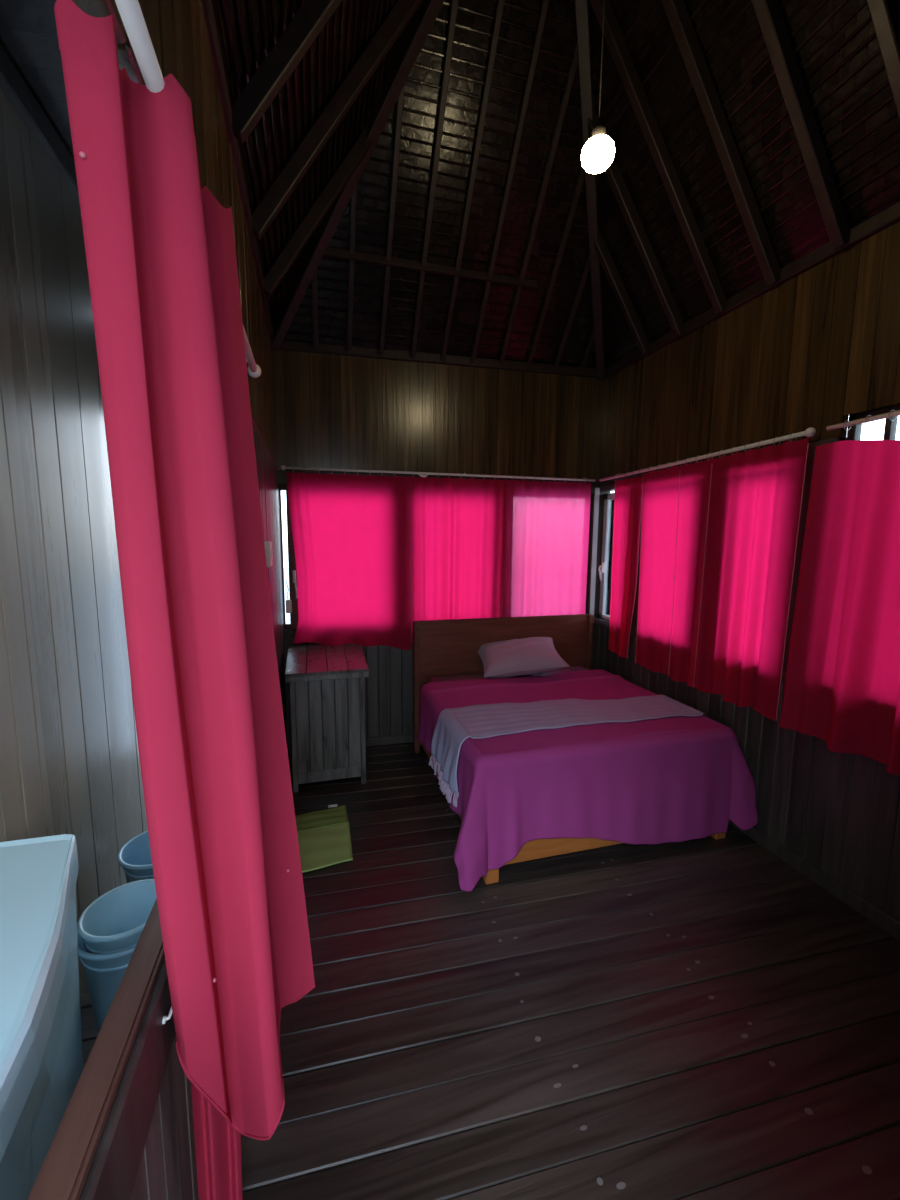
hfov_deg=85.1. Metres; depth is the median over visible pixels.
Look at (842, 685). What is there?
curtain
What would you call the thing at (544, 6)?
rafter
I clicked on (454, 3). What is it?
rafter
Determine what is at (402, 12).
rafter
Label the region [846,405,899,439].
window
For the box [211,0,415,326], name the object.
roof
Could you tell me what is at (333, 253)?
beam
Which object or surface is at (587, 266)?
rafter
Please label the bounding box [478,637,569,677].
pillow
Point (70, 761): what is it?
wall
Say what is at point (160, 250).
curtain
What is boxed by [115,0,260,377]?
curtain rod
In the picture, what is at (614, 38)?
rafter
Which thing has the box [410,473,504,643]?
curtain
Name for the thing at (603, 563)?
handle
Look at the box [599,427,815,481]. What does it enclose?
curtain rod
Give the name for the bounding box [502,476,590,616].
curtain
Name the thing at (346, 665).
cabinet
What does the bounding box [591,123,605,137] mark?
socket
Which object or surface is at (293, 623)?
window
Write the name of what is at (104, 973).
bucket
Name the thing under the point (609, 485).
trim
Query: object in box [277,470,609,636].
trim
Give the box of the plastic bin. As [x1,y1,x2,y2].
[0,834,82,1199]
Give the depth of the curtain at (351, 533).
3.52 m
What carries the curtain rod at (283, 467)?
attached to the wall at (332, 411)
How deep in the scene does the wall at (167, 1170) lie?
0.99 m
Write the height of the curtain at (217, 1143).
2.162 m
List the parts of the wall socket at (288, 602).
plate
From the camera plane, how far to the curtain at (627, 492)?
3.58 m
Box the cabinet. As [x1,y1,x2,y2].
[285,643,368,791]
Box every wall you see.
[0,89,147,997]
[72,0,287,750]
[130,1034,198,1199]
[273,350,604,752]
[592,221,899,921]
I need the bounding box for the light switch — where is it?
[264,541,272,566]
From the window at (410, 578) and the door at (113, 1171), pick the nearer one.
the door at (113, 1171)
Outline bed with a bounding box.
[413,614,725,883]
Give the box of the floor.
[80,743,899,1199]
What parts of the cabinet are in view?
corner post, lid, panel, rail, corner post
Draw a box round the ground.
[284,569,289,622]
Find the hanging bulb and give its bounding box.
[581,0,614,173]
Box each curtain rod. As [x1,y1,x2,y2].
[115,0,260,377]
[281,465,594,481]
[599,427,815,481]
[826,410,899,430]
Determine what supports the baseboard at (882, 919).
attached to the wall at (820, 348)
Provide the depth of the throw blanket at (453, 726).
2.73 m
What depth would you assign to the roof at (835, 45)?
2.23 m
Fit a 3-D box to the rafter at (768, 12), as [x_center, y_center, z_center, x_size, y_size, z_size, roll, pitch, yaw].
[1.088,-2.421,1.804,1.278,1.892,0.045,-2,8,-16]
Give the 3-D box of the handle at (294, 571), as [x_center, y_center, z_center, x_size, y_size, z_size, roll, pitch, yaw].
[-1.098,-0.110,3.476,0.029,0.201,0.040,-2,8,-16]
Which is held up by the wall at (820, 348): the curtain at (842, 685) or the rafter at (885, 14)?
the rafter at (885, 14)
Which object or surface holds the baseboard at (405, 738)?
attached to the wall at (332, 411)
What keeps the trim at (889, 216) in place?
attached to the roof at (835, 45)
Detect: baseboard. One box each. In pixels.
[289,734,412,752]
[728,820,899,939]
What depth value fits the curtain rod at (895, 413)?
2.00 m
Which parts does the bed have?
headboard post, rail, leg, headboard, mattress, foot rail, headboard post, leg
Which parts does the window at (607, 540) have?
pane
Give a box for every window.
[279,485,297,629]
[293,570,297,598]
[410,578,410,609]
[585,500,590,613]
[599,493,613,619]
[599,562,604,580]
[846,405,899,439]
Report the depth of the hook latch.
0.90 m
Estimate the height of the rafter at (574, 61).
1.314 m
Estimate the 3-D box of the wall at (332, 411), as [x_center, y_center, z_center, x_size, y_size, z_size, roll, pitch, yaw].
[0.022,-0.330,3.760,2.580,2.900,0.042,-1,7,-13]
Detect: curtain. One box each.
[54,0,315,1139]
[191,1083,242,1199]
[287,468,410,649]
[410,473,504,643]
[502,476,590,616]
[608,469,642,658]
[635,433,808,720]
[779,410,899,774]
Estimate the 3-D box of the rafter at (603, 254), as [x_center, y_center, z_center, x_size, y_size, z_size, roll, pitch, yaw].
[1.110,-2.018,3.203,0.508,0.736,0.045,-2,8,-16]
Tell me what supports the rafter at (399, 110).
attached to the rafter at (426, 14)
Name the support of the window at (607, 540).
in the wall at (820, 348)
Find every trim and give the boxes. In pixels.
[0,43,79,202]
[27,898,164,1199]
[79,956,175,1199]
[201,0,899,378]
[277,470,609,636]
[589,488,599,615]
[594,437,846,681]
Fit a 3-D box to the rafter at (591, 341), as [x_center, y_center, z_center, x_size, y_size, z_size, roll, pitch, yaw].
[1.042,-1.889,3.667,0.032,0.324,0.265,-2,8,-16]
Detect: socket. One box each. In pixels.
[285,579,291,612]
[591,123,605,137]
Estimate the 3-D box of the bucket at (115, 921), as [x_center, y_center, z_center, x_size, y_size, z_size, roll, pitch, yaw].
[-1.030,1.168,1.587,0.255,0.385,0.255,-2,8,-16]
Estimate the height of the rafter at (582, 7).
1.917 m
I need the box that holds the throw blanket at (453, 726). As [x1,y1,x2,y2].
[429,694,704,806]
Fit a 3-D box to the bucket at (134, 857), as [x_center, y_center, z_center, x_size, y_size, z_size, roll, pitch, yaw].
[-1.198,1.173,2.034,0.281,0.340,0.281,-2,8,-16]
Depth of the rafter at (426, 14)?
2.58 m
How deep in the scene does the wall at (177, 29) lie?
1.41 m
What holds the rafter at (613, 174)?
on the wall at (820, 348)
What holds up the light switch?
attached to the wall at (177, 29)
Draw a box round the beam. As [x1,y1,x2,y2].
[323,247,537,289]
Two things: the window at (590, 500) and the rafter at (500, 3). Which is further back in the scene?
the window at (590, 500)
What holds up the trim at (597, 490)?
attached to the wall at (332, 411)
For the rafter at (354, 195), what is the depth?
3.00 m
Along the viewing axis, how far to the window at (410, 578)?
3.73 m
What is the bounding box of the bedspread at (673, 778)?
[418,669,757,891]
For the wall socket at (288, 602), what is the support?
attached to the wall at (332, 411)
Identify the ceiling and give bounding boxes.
[0,0,73,158]
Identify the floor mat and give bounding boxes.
[295,804,352,872]
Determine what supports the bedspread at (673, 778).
on the bed
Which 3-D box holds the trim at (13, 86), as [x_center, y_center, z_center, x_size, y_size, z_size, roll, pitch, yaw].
[-1.273,-1.494,1.321,0.080,0.090,3.820,-2,8,-16]
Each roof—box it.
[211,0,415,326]
[283,0,595,368]
[589,0,899,367]
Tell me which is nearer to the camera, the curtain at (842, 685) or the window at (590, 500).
the curtain at (842, 685)
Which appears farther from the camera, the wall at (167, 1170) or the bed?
the bed
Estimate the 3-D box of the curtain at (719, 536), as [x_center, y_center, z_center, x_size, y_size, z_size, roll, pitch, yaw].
[1.467,-0.157,2.872,0.065,1.391,1.167,-2,8,-16]
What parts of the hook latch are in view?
hook rod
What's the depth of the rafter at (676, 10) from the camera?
2.21 m
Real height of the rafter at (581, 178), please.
0.984 m
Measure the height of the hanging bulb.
1.754 m
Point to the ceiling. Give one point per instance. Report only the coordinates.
(28, 29)
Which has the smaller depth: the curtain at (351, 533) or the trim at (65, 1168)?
the trim at (65, 1168)
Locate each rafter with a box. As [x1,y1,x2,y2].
[231,0,341,142]
[252,0,422,238]
[264,128,372,296]
[271,0,444,349]
[347,185,356,350]
[379,85,404,353]
[410,0,458,357]
[441,0,504,360]
[470,0,549,363]
[499,39,577,364]
[527,166,584,365]
[554,253,589,365]
[575,0,605,382]
[579,108,684,336]
[580,328,594,367]
[586,228,649,354]
[590,0,726,313]
[662,0,780,285]
[751,0,850,249]
[867,0,899,119]
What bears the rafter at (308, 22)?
on the wall at (177, 29)
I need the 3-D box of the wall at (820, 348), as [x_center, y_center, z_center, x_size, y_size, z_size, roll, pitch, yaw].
[1.723,-0.125,2.256,0.038,2.900,3.710,-2,8,-16]
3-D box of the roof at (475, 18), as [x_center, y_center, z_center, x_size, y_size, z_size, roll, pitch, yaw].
[0.142,-2.537,2.798,3.085,2.144,1.803,-2,8,-16]
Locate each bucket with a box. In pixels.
[77,879,156,953]
[77,923,135,1032]
[117,831,153,882]
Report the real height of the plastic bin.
0.800 m
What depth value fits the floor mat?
2.60 m
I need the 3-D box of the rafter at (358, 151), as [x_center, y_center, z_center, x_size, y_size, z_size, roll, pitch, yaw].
[-0.678,-2.032,2.550,0.620,0.904,0.045,-2,8,-16]
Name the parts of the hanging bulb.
glass globe, cord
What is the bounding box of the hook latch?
[162,1005,172,1023]

